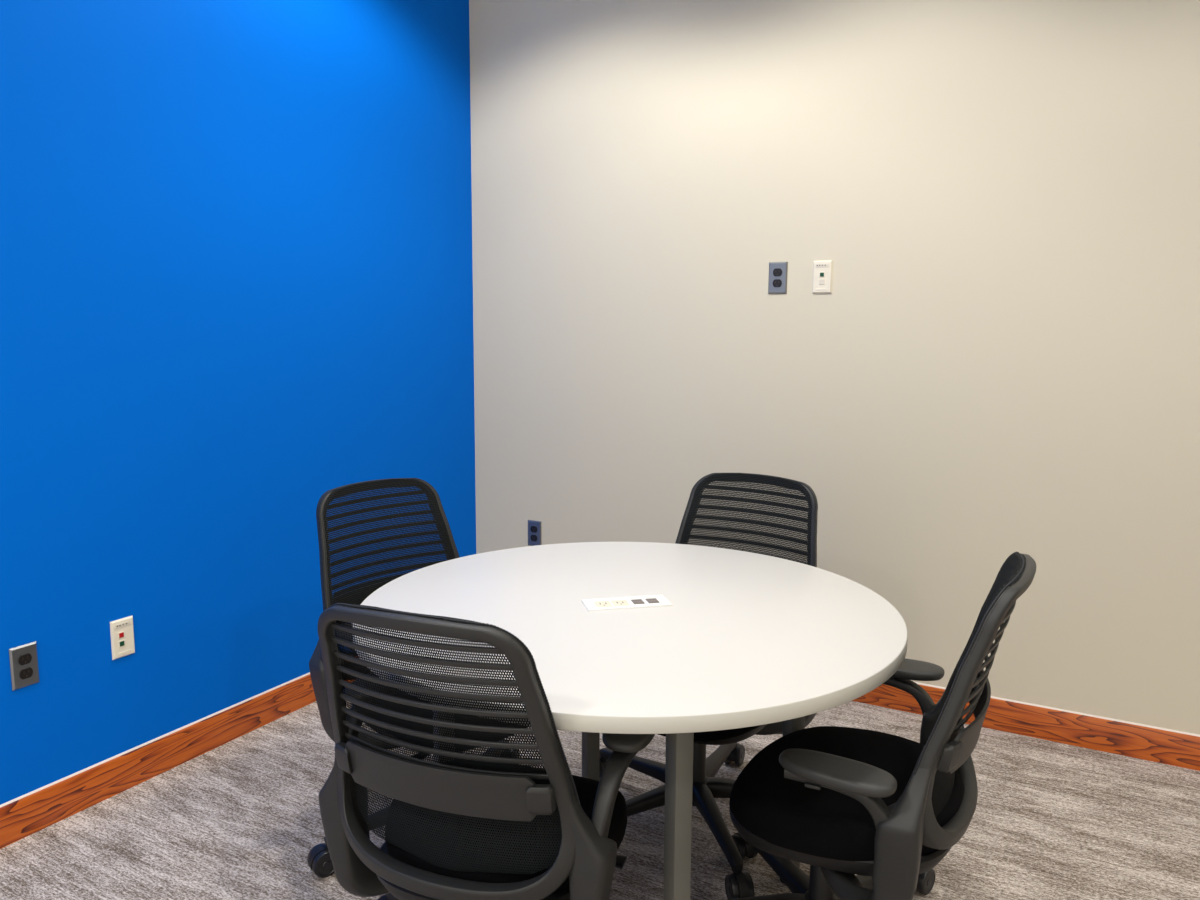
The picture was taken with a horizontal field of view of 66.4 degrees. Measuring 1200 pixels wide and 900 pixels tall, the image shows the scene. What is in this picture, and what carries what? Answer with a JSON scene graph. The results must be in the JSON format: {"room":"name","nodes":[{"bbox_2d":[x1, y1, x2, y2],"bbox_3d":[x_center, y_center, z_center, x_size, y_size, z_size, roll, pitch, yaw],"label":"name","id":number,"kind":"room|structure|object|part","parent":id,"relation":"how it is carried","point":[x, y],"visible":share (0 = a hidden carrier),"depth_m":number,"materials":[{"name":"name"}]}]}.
{"room":"office","nodes":[
{"label":"office","id":0,"kind":"room"},
{"bbox_2d":[0,0,475,804],"bbox_3d":[-1.846,-0.368,1.852,0.120,3.150,5.320,5,9,29],"label":"wall","id":1,"kind":"structure","parent":0,"point":[236,261],"depth_m":2.85,"materials":[{"name":"blue paint"}]},
{"bbox_2d":[9,641,39,690],"bbox_3d":[-1.528,0.574,2.435,0.009,0.114,0.070,5,9,29],"label":"wall outlet","id":2,"kind":"object","parent":1,"relation":"attached to","point":[24,670],"visible":1,"depth_m":2.43,"materials":[{"name":"silver metal"}]},
{"bbox_2d":[18,653,31,664],"bbox_3d":[-1.525,0.555,2.432,0.003,0.028,0.034,5,9,29],"label":"receptacle","id":3,"kind":"object","parent":2,"relation":"attached to","point":[23,658],"depth_m":2.43,"materials":[{"name":"black plastic"}]},
{"bbox_2d":[19,667,32,678],"bbox_3d":[-1.525,0.594,2.437,0.003,0.028,0.034,5,9,29],"label":"receptacle","id":4,"kind":"object","parent":2,"relation":"attached to","point":[24,672],"depth_m":2.44,"materials":[{"name":"black plastic"}]},
{"bbox_2d":[110,615,134,659],"bbox_3d":[-1.392,0.549,2.677,0.010,0.114,0.070,5,9,29],"label":"data plate","id":5,"kind":"object","parent":1,"relation":"attached to","point":[121,630],"visible":1,"depth_m":2.67,"materials":[{"name":"beige plastic"}]},
{"bbox_2d":[0,656,358,848],"bbox_3d":[-1.828,1.050,1.956,0.014,0.112,5.186,5,9,29],"label":"baseboard","id":6,"kind":"structure","parent":1,"relation":"attached to","point":[25,815],"depth_m":2.75,"materials":[{"name":"red wood"}]},
{"bbox_2d":[0,701,1199,899],"bbox_3d":[0.003,1.304,0.968,4.200,0.100,5.200,5,9,29],"label":"floor","id":7,"kind":"structure","parent":0,"point":[240,819],"depth_m":2.50,"materials":[{"name":"carpet"}]},
{"bbox_2d":[307,478,525,877],"bbox_3d":[-0.421,0.578,2.469,0.759,0.919,0.767,7,11,42],"label":"office chair","id":8,"kind":"object","parent":7,"relation":"on","point":[319,860],"visible":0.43,"depth_m":2.58,"materials":[{"name":"black plastic"}]},
{"bbox_3d":[-0.534,0.439,2.571,0.387,0.670,0.589,7,11,42],"label":"frame","id":9,"kind":"part","parent":8,"relation":"part of","materials":[{"name":"black plastic"}]},
{"bbox_2d":[365,670,525,748],"bbox_3d":[-0.400,0.655,2.476,0.473,0.116,0.464,7,11,42],"label":"seat cushion","id":10,"kind":"object","parent":8,"relation":"on","point":[365,670],"depth_m":2.27,"materials":[{"name":"black fabric"}]},
{"bbox_2d":[318,603,654,899],"bbox_3d":[-0.186,0.666,1.863,0.768,0.914,0.777,3,8,21],"label":"office chair","id":11,"kind":"object","parent":7,"relation":"on","point":[474,826],"visible":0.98,"depth_m":1.55,"materials":[{"name":"black plastic"}]},
{"bbox_3d":[-0.473,0.613,1.846,0.047,0.238,0.229,3,8,17],"label":"arm","id":12,"kind":"part","parent":11,"relation":"part of","materials":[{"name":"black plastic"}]},
{"bbox_2d":[385,760,627,893],"bbox_3d":[-0.187,0.748,1.845,0.464,0.116,0.473,3,8,21],"label":"seat cushion","id":13,"kind":"object","parent":11,"relation":"on","point":[440,862],"depth_m":1.64,"materials":[{"name":"black fabric"}]},
{"bbox_3d":[0.034,0.643,1.647,0.045,0.238,0.229,4,9,25],"label":"arm","id":14,"kind":"part","parent":11,"relation":"part of","materials":[{"name":"black plastic"}]},
{"bbox_2d":[352,542,907,899],"bbox_3d":[0.061,0.716,2.152,1.220,0.742,1.220,5,9,33],"label":"round table","id":15,"kind":"object","parent":7,"relation":"on","point":[677,641],"visible":0.77,"depth_m":1.91,"materials":[{"name":"grey laminate"}]},
{"bbox_3d":[-0.350,0.736,2.067,0.039,0.696,0.039,-4,9,-28],"label":"leg","id":16,"kind":"part","parent":15,"relation":"part of","materials":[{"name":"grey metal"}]},
{"bbox_3d":[-0.025,0.670,2.560,0.039,0.696,0.039,-4,9,-28],"label":"leg","id":17,"kind":"part","parent":15,"relation":"part of","materials":[{"name":"grey metal"}]},
{"bbox_2d":[594,601,611,606],"bbox_3d":[0.007,0.352,2.093,0.036,0.002,0.042,-1,8,-13],"label":"socket","id":18,"kind":"object","parent":15,"relation":"attached to","point":[596,603],"depth_m":2.09,"materials":[{"name":"beige plastic"}]},
{"bbox_2d":[611,600,629,605],"bbox_3d":[0.046,0.351,2.102,0.036,0.002,0.042,-1,8,-13],"label":"socket","id":19,"kind":"object","parent":15,"relation":"attached to","point":[613,602],"depth_m":2.10,"materials":[{"name":"beige plastic"}]},
{"bbox_3d":[0.147,0.783,1.746,0.039,0.696,0.039,-4,9,-28],"label":"leg","id":20,"kind":"part","parent":15,"relation":"part of","materials":[{"name":"grey metal"}]},
{"bbox_3d":[0.472,0.717,2.239,0.039,0.696,0.039,-4,9,-28],"label":"leg","id":21,"kind":"part","parent":15,"relation":"part of","materials":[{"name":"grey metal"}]},
{"bbox_2d":[599,473,817,898],"bbox_3d":[0.263,0.570,2.523,0.762,0.929,0.765,6,10,34],"label":"office chair","id":22,"kind":"object","parent":7,"relation":"on","point":[707,787],"visible":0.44,"depth_m":2.65,"materials":[{"name":"black plastic"}]},
{"bbox_2d":[658,725,760,740],"bbox_3d":[0.269,0.644,2.512,0.464,0.116,0.473,6,10,34],"label":"seat cushion","id":23,"kind":"object","parent":22,"relation":"on","point":[738,734],"depth_m":2.28,"materials":[{"name":"black fabric"}]},
{"bbox_3d":[0.374,0.425,2.634,0.589,0.670,0.387,6,10,34],"label":"frame","id":24,"kind":"part","parent":22,"relation":"part of","materials":[{"name":"black plastic"}]},
{"bbox_2d":[727,552,1035,899],"bbox_3d":[0.499,0.655,1.954,0.762,0.919,0.765,4,9,28],"label":"office chair","id":25,"kind":"object","parent":7,"relation":"on","point":[883,809],"visible":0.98,"depth_m":1.77,"materials":[{"name":"black plastic"}]},
{"bbox_3d":[0.453,0.710,1.690,0.229,0.238,0.047,4,9,23],"label":"arm","id":26,"kind":"part","parent":25,"relation":"part of","materials":[{"name":"black plastic"}]},
{"bbox_2d":[729,726,963,861],"bbox_3d":[0.526,0.731,1.966,0.473,0.116,0.464,4,9,28],"label":"seat cushion","id":27,"kind":"object","parent":25,"relation":"on","point":[779,816],"depth_m":1.85,"materials":[{"name":"black fabric"}]},
{"bbox_3d":[0.708,0.646,2.167,0.229,0.238,0.045,5,9,31],"label":"arm","id":28,"kind":"part","parent":25,"relation":"part of","materials":[{"name":"black plastic"}]},
{"bbox_3d":[0.654,0.542,1.872,0.387,0.670,0.589,4,9,28],"label":"frame","id":29,"kind":"part","parent":25,"relation":"part of","materials":[{"name":"black plastic"}]},
{"bbox_2d":[469,0,1199,734],"bbox_3d":[1.359,-0.513,3.034,4.320,3.150,0.120,5,9,29],"label":"wall","id":30,"kind":"structure","parent":0,"point":[1001,359],"depth_m":3.19,"materials":[{"name":"beige paint"}]},
{"bbox_2d":[528,520,541,545],"bbox_3d":[-0.287,0.365,4.003,0.070,0.114,0.009,5,9,29],"label":"wall outlet","id":31,"kind":"object","parent":30,"relation":"attached to","point":[534,527],"visible":1,"depth_m":4.00,"materials":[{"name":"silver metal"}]},
{"bbox_2d":[530,526,536,532],"bbox_3d":[-0.288,0.346,3.998,0.034,0.028,0.003,5,9,29],"label":"receptacle","id":32,"kind":"object","parent":31,"relation":"attached to","point":[533,529],"depth_m":4.00,"materials":[{"name":"black plastic"}]},
{"bbox_2d":[530,535,536,540],"bbox_3d":[-0.289,0.385,4.004,0.034,0.028,0.003,5,9,29],"label":"receptacle","id":33,"kind":"object","parent":31,"relation":"attached to","point":[532,537],"depth_m":4.00,"materials":[{"name":"black plastic"}]},
{"bbox_2d":[768,262,787,293],"bbox_3d":[0.648,-0.628,3.344,0.070,0.114,0.009,5,9,29],"label":"wall outlet","id":34,"kind":"object","parent":30,"relation":"attached to","point":[777,283],"visible":1,"depth_m":3.34,"materials":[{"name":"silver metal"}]},
{"bbox_2d":[773,268,781,275],"bbox_3d":[0.647,-0.647,3.339,0.034,0.028,0.003,5,9,29],"label":"receptacle","id":35,"kind":"object","parent":34,"relation":"attached to","point":[776,271],"depth_m":3.34,"materials":[{"name":"black plastic"}]},
{"bbox_2d":[773,279,781,286],"bbox_3d":[0.646,-0.608,3.344,0.034,0.028,0.003,5,9,29],"label":"receptacle","id":36,"kind":"object","parent":34,"relation":"attached to","point":[776,282],"depth_m":3.34,"materials":[{"name":"black plastic"}]},
{"bbox_2d":[812,260,832,292],"bbox_3d":[0.791,-0.616,3.264,0.070,0.114,0.010,5,9,29],"label":"data plate","id":37,"kind":"object","parent":30,"relation":"attached to","point":[822,270],"visible":1,"depth_m":3.26,"materials":[{"name":"beige plastic"}]},
{"bbox_3d":[0.790,-0.599,3.264,0.019,0.019,0.002,5,9,29],"label":"jack frame","id":38,"kind":"part","parent":37,"relation":"part of","materials":[{"name":"beige plastic"}]},
{"bbox_2d":[852,682,1199,770],"bbox_3d":[1.266,0.897,3.199,4.200,0.112,0.014,5,9,29],"label":"baseboard","id":39,"kind":"structure","parent":30,"relation":"attached to","point":[1120,737],"depth_m":3.02,"materials":[{"name":"red wood"}]}
]}

